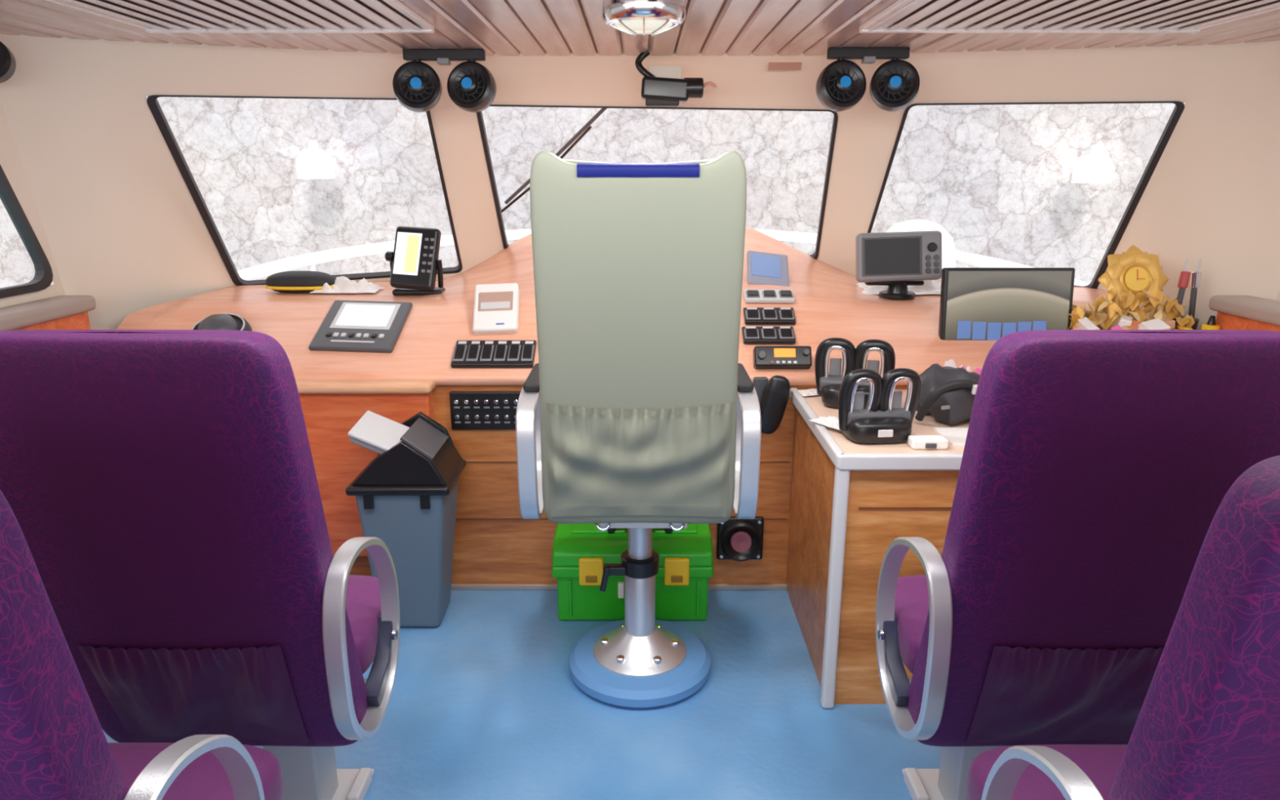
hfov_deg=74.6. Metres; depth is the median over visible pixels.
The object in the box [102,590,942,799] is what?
floor
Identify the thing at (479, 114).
frame
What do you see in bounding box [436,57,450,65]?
switch
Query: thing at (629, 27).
diffuser
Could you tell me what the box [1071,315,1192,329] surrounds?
clutter
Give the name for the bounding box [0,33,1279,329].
wall
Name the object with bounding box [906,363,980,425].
camera bag
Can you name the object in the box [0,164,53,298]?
frame
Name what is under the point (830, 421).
paper sheet
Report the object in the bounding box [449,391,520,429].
switch panel
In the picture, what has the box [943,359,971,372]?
tissue
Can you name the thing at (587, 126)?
windscreen wiper
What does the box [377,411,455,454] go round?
hood
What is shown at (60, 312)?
locker
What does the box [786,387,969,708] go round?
base cabinet
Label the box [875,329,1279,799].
passenger seat
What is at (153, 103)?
frame
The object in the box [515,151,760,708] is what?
chair
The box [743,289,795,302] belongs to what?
switch panel
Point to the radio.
(764, 357)
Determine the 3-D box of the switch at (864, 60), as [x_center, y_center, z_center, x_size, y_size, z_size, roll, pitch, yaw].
[0.782,-1.164,2.877,0.040,0.020,0.040,0,15,0]
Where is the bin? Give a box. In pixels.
[345,410,466,626]
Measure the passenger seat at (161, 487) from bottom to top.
1.242 m
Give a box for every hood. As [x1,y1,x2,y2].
[351,440,444,485]
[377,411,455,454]
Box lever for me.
[753,375,790,434]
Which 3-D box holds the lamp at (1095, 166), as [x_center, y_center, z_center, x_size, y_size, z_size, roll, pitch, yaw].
[4.139,-2.149,7.653,0.320,0.330,0.388,10,18,32]
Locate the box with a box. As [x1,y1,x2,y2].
[472,283,519,335]
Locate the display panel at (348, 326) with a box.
[308,300,412,353]
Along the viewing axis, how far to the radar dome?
4.79 m
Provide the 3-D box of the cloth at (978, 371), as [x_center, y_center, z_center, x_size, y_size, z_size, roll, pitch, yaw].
[1.100,-0.062,2.799,0.358,0.117,0.217,0,15,0]
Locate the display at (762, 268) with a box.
[746,250,789,286]
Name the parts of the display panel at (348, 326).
screen frame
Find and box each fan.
[0,41,16,83]
[392,48,496,112]
[815,47,919,111]
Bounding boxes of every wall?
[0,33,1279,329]
[0,99,66,307]
[1275,283,1279,301]
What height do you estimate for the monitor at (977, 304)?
0.300 m
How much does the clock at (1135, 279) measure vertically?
0.330 m
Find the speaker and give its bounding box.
[716,516,764,561]
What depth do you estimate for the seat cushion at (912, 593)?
1.95 m
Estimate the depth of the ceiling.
2.52 m
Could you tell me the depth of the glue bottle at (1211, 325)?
2.98 m
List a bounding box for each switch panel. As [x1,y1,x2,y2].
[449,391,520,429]
[450,340,536,368]
[741,326,795,344]
[742,307,795,324]
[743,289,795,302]
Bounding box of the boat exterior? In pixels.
[237,228,1089,286]
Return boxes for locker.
[0,295,96,331]
[1208,295,1279,331]
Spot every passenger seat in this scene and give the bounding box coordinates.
[0,329,399,799]
[0,489,284,799]
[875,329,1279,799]
[965,455,1279,799]
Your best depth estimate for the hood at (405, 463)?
2.66 m
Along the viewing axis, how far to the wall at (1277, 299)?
2.89 m
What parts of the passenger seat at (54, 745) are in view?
backrest, armrest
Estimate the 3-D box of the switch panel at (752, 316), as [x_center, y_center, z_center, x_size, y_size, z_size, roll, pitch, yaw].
[0.485,-0.314,3.150,0.190,0.056,0.079,0,15,0]
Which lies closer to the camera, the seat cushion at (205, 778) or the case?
the seat cushion at (205, 778)
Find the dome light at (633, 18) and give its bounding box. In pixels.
[601,0,685,36]
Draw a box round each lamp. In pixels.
[295,140,334,178]
[1071,145,1113,182]
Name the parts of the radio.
knob, knob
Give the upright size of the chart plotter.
0.266 m
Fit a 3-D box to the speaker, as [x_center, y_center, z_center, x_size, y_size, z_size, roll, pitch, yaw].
[0.368,0.512,3.073,0.170,0.170,0.053,0,15,0]
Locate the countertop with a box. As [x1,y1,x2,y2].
[797,389,969,453]
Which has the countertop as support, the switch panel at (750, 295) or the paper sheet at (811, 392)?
the paper sheet at (811, 392)
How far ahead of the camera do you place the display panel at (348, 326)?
3.11 m
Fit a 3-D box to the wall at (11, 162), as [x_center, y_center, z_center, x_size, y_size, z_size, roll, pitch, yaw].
[-2.045,0.315,0.892,0.090,1.930,4.560,0,15,0]
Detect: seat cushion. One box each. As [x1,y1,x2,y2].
[107,742,284,799]
[345,574,381,674]
[894,574,928,674]
[965,744,1127,799]
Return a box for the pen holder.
[1172,258,1201,329]
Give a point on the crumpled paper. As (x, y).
(343, 284)
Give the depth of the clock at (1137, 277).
3.09 m
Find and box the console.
[115,226,1150,590]
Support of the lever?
attached to the console
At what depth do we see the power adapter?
2.30 m
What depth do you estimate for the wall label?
3.04 m
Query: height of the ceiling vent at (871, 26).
0.020 m
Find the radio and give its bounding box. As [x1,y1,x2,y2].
[752,346,812,368]
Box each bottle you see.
[1200,315,1220,329]
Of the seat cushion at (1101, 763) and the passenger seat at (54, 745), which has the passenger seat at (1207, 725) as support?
the seat cushion at (1101, 763)
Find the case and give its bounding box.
[265,271,334,293]
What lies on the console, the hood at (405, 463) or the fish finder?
the fish finder
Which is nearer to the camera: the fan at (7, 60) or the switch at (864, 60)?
the fan at (7, 60)
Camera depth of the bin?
2.73 m
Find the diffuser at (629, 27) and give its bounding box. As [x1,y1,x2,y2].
[615,20,672,35]
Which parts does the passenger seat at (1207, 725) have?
armrest, backrest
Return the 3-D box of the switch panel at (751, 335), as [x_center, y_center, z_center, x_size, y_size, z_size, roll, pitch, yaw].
[0.470,-0.237,3.072,0.190,0.055,0.080,0,15,0]
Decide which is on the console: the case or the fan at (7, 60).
the case
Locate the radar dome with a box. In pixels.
[885,219,956,268]
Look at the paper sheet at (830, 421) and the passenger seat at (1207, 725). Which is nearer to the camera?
the passenger seat at (1207, 725)
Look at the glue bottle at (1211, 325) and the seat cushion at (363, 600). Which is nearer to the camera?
the seat cushion at (363, 600)
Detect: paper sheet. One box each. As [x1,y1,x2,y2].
[797,388,818,396]
[808,415,839,430]
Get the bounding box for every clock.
[1067,244,1194,329]
[1119,262,1152,295]
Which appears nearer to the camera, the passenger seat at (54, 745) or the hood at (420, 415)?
the passenger seat at (54, 745)
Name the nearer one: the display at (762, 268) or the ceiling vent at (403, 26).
the ceiling vent at (403, 26)
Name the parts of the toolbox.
organiser lid, handle leg, lid, handle leg, organiser lid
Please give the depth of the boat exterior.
4.88 m
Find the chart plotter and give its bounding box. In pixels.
[855,230,942,299]
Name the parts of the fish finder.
bracket knob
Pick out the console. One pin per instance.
(495, 548)
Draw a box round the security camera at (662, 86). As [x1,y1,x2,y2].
[635,49,716,106]
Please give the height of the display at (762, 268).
0.151 m
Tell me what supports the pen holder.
on the console
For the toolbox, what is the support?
on the floor
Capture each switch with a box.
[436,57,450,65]
[861,56,875,63]
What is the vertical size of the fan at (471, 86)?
0.208 m
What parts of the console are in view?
cupboard door, panel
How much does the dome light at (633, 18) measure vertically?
0.063 m
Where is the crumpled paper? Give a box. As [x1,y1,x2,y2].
[309,275,384,293]
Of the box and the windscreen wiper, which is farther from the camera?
the windscreen wiper
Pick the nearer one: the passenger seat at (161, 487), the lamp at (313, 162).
the passenger seat at (161, 487)
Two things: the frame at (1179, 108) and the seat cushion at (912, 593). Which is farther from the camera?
the frame at (1179, 108)
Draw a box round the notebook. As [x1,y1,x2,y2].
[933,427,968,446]
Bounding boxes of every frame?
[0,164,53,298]
[146,94,462,285]
[476,104,838,259]
[867,101,1184,288]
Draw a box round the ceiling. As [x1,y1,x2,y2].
[0,0,1279,56]
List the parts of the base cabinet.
panel, edge trim, corner post, edge trim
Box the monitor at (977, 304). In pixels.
[938,267,1075,340]
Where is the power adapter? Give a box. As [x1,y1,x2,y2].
[907,435,948,449]
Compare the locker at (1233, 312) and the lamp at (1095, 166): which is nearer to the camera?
the locker at (1233, 312)
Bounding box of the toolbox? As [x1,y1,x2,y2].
[551,523,713,620]
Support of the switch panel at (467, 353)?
on the console
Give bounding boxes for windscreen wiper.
[501,107,607,212]
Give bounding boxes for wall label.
[768,62,801,70]
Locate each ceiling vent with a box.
[45,0,434,33]
[859,0,1279,33]
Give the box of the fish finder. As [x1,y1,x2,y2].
[385,226,445,295]
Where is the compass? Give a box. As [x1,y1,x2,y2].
[191,313,252,331]
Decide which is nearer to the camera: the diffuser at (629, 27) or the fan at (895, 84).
the diffuser at (629, 27)

